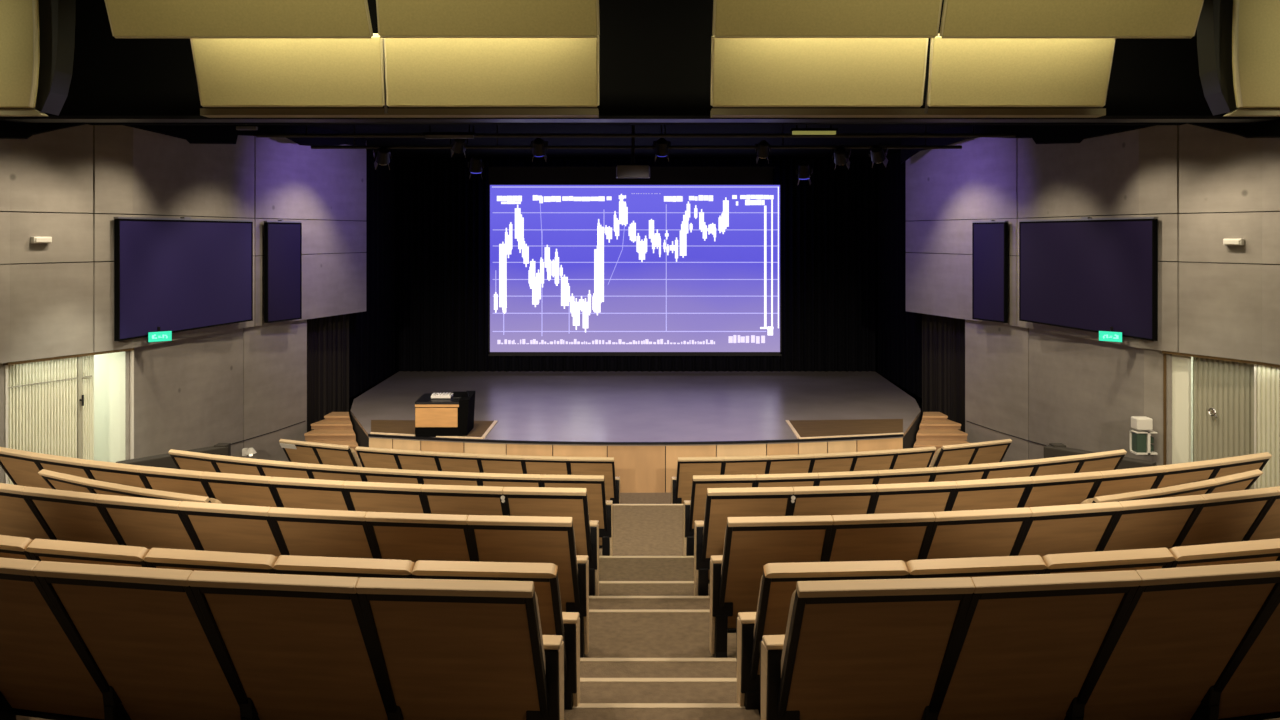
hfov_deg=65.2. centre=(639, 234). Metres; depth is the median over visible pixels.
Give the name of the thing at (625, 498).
floor
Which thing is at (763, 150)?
spotlight
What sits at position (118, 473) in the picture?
seat
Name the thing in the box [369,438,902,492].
wall
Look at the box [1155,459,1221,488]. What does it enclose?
seat
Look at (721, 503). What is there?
seat
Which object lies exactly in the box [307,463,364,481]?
seat
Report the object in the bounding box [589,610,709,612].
step
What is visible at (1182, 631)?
seat
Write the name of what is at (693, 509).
seat
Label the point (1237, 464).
seat
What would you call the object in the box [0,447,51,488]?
seat
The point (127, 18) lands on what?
ceiling baffle
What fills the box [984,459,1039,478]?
seat
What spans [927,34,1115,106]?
ceiling baffle
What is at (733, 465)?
seat
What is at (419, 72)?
ceiling baffle
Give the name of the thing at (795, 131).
strip light
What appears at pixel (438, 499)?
seat
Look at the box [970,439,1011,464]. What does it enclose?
seat
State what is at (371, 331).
stage curtain
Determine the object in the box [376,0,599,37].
ceiling baffle
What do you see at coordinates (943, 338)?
stage curtain
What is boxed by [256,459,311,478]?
seat
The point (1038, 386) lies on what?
wall
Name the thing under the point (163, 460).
wall
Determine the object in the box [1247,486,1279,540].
seat
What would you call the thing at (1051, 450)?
wall
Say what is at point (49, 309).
wall
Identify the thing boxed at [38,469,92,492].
seat
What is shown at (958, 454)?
seat
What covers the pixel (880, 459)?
seat
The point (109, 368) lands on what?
wall
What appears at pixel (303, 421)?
trim
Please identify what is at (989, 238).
wall screen
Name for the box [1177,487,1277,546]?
seat
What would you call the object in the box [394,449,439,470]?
seat
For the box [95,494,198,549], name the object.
seat
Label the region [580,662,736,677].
floor
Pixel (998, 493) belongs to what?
seat
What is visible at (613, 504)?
step
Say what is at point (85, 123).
header
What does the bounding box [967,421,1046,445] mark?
trim
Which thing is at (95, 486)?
seat
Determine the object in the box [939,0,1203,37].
ceiling baffle
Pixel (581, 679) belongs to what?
step
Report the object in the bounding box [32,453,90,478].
seat
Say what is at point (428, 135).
strip light
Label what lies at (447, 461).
seat
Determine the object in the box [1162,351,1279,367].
trim
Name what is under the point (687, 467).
seat
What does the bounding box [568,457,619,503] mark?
seat
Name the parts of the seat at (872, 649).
panel, armrest, backrest, rail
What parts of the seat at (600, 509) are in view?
rail, armrest, leg, panel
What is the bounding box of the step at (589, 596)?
[589,596,709,597]
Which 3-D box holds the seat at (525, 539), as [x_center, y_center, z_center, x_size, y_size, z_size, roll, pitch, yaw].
[-0.593,1.928,5.497,0.596,0.904,0.562,0,0,4]
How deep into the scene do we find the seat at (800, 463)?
11.99 m
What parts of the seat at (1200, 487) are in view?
frame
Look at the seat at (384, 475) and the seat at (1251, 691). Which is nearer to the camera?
the seat at (1251, 691)
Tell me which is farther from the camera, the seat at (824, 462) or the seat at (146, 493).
the seat at (824, 462)
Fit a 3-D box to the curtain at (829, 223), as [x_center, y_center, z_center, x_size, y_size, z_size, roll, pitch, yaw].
[-0.050,0.632,20.800,9.900,4.405,0.110,0,0,0]
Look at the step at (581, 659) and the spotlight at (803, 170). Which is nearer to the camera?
the step at (581, 659)
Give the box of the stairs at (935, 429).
[913,412,968,456]
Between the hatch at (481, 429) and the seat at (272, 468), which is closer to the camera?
the seat at (272, 468)
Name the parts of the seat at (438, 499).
rail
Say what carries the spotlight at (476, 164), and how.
hanging from the pipe at (354, 146)
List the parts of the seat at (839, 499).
rail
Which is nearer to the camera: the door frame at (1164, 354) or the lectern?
the door frame at (1164, 354)
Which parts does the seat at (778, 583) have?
panel, armrest, leg, backrest, frame, rail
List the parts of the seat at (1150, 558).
frame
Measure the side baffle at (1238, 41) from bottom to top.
2.066 m
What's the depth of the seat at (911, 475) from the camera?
9.06 m
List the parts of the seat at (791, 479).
frame, rail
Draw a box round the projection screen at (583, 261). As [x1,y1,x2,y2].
[488,156,781,355]
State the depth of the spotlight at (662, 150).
13.93 m
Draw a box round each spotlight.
[373,146,391,169]
[450,139,467,157]
[468,156,483,179]
[530,138,547,160]
[653,138,670,160]
[755,140,770,163]
[796,162,812,185]
[832,145,850,169]
[868,143,887,166]
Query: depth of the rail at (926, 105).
9.21 m
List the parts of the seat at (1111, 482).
rail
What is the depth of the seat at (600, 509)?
8.91 m
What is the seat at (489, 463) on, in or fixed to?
on the floor at (625, 498)
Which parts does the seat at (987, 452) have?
rail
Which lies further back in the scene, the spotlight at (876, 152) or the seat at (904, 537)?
the spotlight at (876, 152)
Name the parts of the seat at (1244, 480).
frame, rail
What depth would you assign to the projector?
13.60 m
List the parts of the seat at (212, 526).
rail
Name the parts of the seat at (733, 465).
rail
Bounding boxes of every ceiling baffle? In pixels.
[105,0,372,37]
[190,34,384,106]
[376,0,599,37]
[383,36,598,106]
[711,35,928,106]
[712,0,941,37]
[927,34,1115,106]
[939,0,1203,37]
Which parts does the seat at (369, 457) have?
rail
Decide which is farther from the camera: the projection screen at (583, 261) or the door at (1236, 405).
the projection screen at (583, 261)
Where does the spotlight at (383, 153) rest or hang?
hanging from the pipe at (354, 146)
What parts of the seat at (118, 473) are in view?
rail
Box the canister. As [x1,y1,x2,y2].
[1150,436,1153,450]
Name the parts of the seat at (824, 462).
rail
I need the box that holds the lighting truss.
[305,125,965,157]
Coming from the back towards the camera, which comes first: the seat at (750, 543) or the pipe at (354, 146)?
the pipe at (354, 146)
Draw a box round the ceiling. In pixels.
[0,0,1279,115]
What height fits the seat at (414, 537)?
0.904 m
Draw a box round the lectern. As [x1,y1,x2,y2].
[415,391,474,436]
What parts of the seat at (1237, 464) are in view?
rail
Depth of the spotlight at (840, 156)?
13.93 m
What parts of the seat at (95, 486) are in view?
frame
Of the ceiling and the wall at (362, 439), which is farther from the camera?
the wall at (362, 439)
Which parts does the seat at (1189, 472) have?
rail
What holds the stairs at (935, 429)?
on the floor at (625, 498)
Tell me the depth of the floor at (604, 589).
7.24 m
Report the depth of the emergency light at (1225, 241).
10.50 m
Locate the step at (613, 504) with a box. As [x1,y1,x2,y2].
[613,504,682,504]
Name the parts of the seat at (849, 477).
frame, rail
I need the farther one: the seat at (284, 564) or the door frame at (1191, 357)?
the door frame at (1191, 357)
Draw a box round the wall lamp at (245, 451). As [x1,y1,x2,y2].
[242,448,256,455]
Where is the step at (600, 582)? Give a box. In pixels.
[599,581,693,583]
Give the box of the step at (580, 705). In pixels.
[572,703,744,707]
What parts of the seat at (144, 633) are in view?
rail, armrest, leg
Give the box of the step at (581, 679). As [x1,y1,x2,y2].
[580,678,736,681]
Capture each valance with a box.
[0,120,365,145]
[901,119,1279,163]
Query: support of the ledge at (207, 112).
attached to the beam at (20, 119)
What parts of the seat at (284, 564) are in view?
frame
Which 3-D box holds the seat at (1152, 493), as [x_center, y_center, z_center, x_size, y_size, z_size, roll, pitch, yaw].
[2.958,2.000,6.512,0.580,0.760,0.562,0,0,-23]
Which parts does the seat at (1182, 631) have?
leg, armrest, rail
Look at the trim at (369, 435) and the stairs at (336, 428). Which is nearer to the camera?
the trim at (369, 435)
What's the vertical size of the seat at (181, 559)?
0.915 m
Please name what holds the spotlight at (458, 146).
hanging from the pipe at (354, 146)
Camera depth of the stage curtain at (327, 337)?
16.57 m
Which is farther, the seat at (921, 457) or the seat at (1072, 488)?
the seat at (921, 457)
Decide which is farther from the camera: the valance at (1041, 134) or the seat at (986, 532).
the valance at (1041, 134)
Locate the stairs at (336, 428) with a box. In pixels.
[304,412,358,456]
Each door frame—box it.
[5,350,133,483]
[1163,353,1165,464]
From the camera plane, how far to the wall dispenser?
11.38 m
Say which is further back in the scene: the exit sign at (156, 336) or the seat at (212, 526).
the exit sign at (156, 336)
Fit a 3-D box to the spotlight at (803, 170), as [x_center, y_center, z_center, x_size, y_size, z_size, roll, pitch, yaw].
[2.312,-0.859,14.052,0.219,0.337,0.317,0,0,17]
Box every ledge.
[200,108,598,117]
[710,108,1105,117]
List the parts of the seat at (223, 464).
rail, frame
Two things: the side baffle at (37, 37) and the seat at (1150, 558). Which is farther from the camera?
the side baffle at (37, 37)
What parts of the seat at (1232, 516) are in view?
rail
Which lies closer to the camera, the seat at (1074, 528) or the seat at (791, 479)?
the seat at (1074, 528)
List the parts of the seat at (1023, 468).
frame, rail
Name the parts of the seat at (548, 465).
rail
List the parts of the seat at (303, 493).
rail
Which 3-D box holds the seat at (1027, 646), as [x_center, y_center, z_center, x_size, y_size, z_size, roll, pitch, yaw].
[1.308,1.558,3.509,0.603,0.904,0.562,0,0,-7]
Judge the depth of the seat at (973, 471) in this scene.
9.20 m
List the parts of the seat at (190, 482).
rail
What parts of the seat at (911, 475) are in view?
frame, rail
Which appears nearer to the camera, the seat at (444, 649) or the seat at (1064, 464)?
the seat at (444, 649)
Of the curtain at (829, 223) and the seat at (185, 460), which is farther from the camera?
the curtain at (829, 223)
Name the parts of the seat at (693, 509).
panel, armrest, leg, frame, rail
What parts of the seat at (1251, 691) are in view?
leg, armrest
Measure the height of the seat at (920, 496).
0.904 m
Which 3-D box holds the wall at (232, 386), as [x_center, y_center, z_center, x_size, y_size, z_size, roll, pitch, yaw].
[-6.513,0.230,7.052,1.947,6.600,20.480,0,0,4]
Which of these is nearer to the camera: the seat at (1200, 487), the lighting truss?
the seat at (1200, 487)
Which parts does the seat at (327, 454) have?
rail, backrest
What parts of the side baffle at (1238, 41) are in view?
edge trim, fabric panel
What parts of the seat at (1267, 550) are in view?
frame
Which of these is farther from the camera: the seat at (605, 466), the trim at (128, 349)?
the seat at (605, 466)
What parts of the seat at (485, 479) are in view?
rail, frame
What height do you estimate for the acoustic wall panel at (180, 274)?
1.425 m
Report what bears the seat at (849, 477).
on the floor at (638, 530)
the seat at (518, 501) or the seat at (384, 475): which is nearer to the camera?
the seat at (518, 501)
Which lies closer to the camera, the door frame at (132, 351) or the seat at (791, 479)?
the seat at (791, 479)
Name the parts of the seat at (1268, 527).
rail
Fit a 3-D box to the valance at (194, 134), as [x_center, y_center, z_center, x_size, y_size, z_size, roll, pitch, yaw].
[-5.347,-1.278,13.016,0.335,0.703,7.360,0,0,14]
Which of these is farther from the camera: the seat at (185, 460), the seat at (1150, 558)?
the seat at (185, 460)
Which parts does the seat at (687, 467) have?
armrest, rail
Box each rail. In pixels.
[383,39,387,112]
[924,86,927,113]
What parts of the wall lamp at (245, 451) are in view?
plate, lamp shade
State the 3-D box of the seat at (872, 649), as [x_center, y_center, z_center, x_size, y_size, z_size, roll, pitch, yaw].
[0.748,1.558,3.458,0.613,0.904,0.562,0,0,-4]
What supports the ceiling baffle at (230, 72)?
hanging from the ceiling
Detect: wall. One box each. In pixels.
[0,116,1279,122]
[0,124,365,363]
[0,211,359,482]
[94,351,124,462]
[116,443,230,468]
[350,158,921,402]
[350,413,920,490]
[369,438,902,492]
[906,124,1279,364]
[912,211,1279,465]
[1044,443,1155,469]
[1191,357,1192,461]
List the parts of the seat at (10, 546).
rail, frame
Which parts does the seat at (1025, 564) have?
frame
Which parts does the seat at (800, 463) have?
rail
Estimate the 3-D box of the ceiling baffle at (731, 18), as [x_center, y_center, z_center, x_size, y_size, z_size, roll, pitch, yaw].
[1.428,-2.286,7.523,1.743,1.527,0.441,0,0,0]
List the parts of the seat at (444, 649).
rail, backrest, armrest, panel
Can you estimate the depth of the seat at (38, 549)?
4.16 m
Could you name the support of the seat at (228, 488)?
on the floor at (604, 589)
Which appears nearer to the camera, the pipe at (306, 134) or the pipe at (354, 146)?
the pipe at (306, 134)
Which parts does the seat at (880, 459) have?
rail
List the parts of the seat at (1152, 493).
backrest, frame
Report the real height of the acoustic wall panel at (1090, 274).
1.425 m
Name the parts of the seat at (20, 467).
rail, frame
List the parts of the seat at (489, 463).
rail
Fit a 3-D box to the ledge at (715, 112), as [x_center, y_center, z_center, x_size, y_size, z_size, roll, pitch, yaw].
[2.529,-1.158,9.510,3.704,0.064,0.220,0,0,0]
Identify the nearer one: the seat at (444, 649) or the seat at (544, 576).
the seat at (444, 649)
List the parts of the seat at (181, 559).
frame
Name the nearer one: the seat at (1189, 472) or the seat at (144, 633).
the seat at (144, 633)
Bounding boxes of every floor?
[16,715,1279,719]
[349,403,921,503]
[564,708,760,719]
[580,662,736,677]
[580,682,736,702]
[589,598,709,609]
[599,505,682,555]
[599,584,709,595]
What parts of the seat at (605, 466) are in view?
rail, armrest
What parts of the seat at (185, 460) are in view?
rail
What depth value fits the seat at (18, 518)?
6.03 m
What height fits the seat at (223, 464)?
0.904 m
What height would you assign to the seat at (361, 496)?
0.904 m
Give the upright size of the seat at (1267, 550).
0.915 m
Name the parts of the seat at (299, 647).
rail, armrest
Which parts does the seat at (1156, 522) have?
rail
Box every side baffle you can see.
[0,0,75,115]
[1197,0,1279,115]
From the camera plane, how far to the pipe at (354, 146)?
13.98 m
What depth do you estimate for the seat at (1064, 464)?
9.57 m
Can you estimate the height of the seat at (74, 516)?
0.904 m
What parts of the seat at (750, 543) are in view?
panel, leg, armrest, backrest, rail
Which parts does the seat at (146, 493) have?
frame, backrest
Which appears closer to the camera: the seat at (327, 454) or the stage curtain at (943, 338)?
the seat at (327, 454)
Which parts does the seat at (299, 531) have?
rail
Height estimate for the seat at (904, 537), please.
0.904 m
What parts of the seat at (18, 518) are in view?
rail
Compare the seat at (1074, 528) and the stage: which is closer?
the seat at (1074, 528)
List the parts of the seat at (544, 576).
rail, frame, leg, armrest, panel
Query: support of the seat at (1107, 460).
on the floor at (638, 530)
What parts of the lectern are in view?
panel, panel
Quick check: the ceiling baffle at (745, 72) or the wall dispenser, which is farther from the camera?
the wall dispenser
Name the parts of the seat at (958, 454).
backrest, rail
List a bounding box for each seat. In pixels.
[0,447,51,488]
[0,483,51,539]
[0,535,32,559]
[0,557,130,719]
[21,486,120,544]
[24,539,149,567]
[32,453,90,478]
[33,561,259,719]
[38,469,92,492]
[81,460,147,488]
[84,479,143,497]
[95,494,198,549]
[138,466,210,497]
[139,488,222,503]
[142,548,277,573]
[168,449,217,471]
[178,501,283,556]
[188,570,403,719]
[200,471,279,506]
[210,454,262,475]
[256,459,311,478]
[268,507,376,558]
[269,477,350,510]
[271,555,414,578]
[279,439,320,463]
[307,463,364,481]
[312,442,361,466]
[343,481,426,513]
[355,446,399,468]
[356,577,564,719]
[361,467,420,483]
[365,512,473,561]
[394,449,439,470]
[411,560,579,709]
[418,470,479,485]
[421,484,505,515]
[435,452,481,472]
[467,515,588,657]
[478,454,524,473]
[478,473,541,486]
[501,487,598,595]
[522,456,568,474]
[541,474,612,555]
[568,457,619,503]
[671,457,723,503]
[683,474,755,555]
[694,487,795,595]
[710,515,832,657]
[723,456,769,474]
[736,560,909,718]
[755,473,817,486]
[760,577,974,719]
[767,454,813,473]
[790,484,876,515]
[810,452,856,472]
[816,470,877,485]
[825,512,934,561]
[852,449,897,470]
[871,481,956,513]
[875,467,935,484]
[892,446,935,468]
[905,555,1048,578]
[921,570,1141,719]
[923,507,1031,558]
[929,442,978,466]
[932,463,989,481]
[948,477,1032,510]
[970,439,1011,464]
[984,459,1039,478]
[1015,502,1121,556]
[1021,471,1101,507]
[1033,454,1084,475]
[1042,548,1176,573]
[1064,561,1279,719]
[1077,449,1126,472]
[1081,488,1162,503]
[1091,465,1165,497]
[1100,495,1204,550]
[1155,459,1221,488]
[1159,479,1217,497]
[1169,538,1279,567]
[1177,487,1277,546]
[1190,594,1279,719]
[1208,469,1262,493]
[1212,452,1271,489]
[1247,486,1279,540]
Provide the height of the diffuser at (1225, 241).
0.048 m
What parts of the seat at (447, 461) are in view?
rail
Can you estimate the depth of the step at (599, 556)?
8.68 m
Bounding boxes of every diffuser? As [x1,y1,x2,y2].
[36,238,50,241]
[1224,240,1238,243]
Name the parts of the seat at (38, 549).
frame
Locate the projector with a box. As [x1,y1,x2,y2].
[616,125,649,177]
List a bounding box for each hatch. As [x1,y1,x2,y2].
[370,420,497,438]
[785,419,903,438]
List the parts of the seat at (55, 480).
rail, frame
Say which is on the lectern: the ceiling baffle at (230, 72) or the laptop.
the laptop
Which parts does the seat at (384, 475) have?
rail, frame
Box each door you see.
[9,355,93,484]
[1172,354,1279,488]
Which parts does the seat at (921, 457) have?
rail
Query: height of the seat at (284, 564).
0.915 m
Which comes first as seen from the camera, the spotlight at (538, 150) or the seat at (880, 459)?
the seat at (880, 459)
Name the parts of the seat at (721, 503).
panel, armrest, leg, rail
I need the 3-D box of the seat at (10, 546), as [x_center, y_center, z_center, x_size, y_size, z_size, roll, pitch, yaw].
[-2.773,1.742,4.546,0.605,0.915,0.568,0,0,16]
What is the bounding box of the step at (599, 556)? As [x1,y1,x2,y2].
[599,556,693,557]
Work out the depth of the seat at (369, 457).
12.38 m
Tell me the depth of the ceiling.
9.62 m
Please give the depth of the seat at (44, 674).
3.68 m
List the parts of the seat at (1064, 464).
rail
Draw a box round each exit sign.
[147,327,171,342]
[1099,327,1122,342]
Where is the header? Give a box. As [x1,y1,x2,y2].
[85,123,1186,124]
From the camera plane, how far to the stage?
17.06 m
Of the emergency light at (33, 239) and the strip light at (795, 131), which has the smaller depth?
the emergency light at (33, 239)
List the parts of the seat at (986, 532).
rail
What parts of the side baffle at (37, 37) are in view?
fabric panel, edge trim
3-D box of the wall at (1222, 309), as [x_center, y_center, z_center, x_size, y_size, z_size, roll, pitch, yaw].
[6.389,-0.877,7.076,1.693,4.374,20.482,0,0,-5]
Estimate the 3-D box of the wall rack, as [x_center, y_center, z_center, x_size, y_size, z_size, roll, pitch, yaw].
[5.767,2.372,11.456,0.240,0.253,0.160,0,0,0]
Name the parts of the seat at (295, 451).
rail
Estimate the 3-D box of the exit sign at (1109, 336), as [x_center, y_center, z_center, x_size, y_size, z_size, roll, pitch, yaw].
[5.627,1.182,11.925,0.270,0.174,0.108,0,0,44]
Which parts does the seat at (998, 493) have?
rail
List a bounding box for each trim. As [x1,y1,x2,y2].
[3,348,133,364]
[232,421,304,443]
[368,434,903,444]
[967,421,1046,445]
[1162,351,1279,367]
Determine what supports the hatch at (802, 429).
on the stage
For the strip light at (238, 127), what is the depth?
11.60 m
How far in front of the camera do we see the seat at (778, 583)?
3.98 m
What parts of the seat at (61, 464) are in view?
rail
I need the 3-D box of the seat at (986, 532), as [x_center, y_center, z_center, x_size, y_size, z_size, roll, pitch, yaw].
[1.780,1.928,5.616,0.586,0.904,0.562,0,0,-9]
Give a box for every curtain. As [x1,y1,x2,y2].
[307,314,348,431]
[349,150,394,397]
[400,159,875,371]
[878,151,921,397]
[922,314,964,431]
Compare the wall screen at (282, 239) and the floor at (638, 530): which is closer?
the floor at (638, 530)
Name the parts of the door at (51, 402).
cross rail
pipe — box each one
[256,125,1015,136]
[311,125,961,148]
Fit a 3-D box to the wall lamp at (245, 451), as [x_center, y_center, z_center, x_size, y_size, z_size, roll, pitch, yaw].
[-5.502,3.056,14.085,0.200,0.110,0.159,0,0,0]
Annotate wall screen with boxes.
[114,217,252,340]
[264,220,301,322]
[972,220,1007,322]
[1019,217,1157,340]
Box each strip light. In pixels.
[234,125,260,129]
[423,125,475,138]
[790,125,837,134]
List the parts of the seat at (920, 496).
rail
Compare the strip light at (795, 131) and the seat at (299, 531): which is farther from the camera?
the strip light at (795, 131)
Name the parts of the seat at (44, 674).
rail, armrest, leg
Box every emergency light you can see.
[31,237,51,242]
[1223,239,1243,244]
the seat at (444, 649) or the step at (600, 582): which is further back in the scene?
the step at (600, 582)
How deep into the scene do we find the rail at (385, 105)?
9.14 m
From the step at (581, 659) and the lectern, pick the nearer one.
the step at (581, 659)
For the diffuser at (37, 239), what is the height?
0.048 m
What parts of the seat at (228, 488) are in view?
rail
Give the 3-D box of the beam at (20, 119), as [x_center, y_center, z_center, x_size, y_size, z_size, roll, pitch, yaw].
[0.000,-1.130,9.750,19.968,0.033,0.300,0,0,0]
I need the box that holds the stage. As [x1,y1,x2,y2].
[350,371,920,445]
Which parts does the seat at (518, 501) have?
rail, frame, leg, armrest, panel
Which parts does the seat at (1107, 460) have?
rail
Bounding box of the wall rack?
[1130,430,1156,454]
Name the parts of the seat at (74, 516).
rail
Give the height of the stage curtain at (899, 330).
4.405 m
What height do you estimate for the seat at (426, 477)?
0.904 m
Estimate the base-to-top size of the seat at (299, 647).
0.904 m
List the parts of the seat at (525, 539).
rail, frame, armrest, leg, panel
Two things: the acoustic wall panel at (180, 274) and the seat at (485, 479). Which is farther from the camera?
the acoustic wall panel at (180, 274)
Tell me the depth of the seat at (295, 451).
12.83 m
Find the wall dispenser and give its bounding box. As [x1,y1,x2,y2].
[1131,416,1152,429]
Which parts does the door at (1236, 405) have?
panel, handle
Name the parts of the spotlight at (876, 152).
barn door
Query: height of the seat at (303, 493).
0.904 m
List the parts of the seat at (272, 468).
rail, frame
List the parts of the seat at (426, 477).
rail, frame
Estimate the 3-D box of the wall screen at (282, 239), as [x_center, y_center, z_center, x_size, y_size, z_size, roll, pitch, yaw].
[-5.300,0.522,14.803,0.106,1.495,0.764,0,0,19]
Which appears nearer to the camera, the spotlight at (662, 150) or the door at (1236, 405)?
the door at (1236, 405)
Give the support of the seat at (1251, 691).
on the floor at (18, 717)
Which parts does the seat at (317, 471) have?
rail, frame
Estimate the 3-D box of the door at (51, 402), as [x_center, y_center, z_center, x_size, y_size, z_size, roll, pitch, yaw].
[-6.384,2.167,10.869,0.153,1.645,1.037,0,0,23]
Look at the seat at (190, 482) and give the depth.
7.15 m
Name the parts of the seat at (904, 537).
rail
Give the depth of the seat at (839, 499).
6.68 m
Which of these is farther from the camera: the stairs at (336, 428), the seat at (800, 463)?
the stairs at (336, 428)
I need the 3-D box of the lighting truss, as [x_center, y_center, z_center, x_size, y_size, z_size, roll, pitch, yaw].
[-0.050,-1.645,15.850,12.700,0.050,10.300,0,0,0]
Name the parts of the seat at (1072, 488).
rail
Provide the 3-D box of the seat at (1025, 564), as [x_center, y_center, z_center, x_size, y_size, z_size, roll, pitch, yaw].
[1.294,1.742,4.224,0.605,0.915,0.568,0,0,-7]
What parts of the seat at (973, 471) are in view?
frame, rail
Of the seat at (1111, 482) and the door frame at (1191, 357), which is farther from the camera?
the door frame at (1191, 357)
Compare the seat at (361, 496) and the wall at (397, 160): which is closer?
the seat at (361, 496)
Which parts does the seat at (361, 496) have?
rail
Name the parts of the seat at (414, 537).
rail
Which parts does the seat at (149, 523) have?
rail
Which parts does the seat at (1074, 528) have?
rail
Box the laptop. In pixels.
[453,391,468,398]
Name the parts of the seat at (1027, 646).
armrest, rail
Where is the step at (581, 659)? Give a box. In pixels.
[580,658,736,661]
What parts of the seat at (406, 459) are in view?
rail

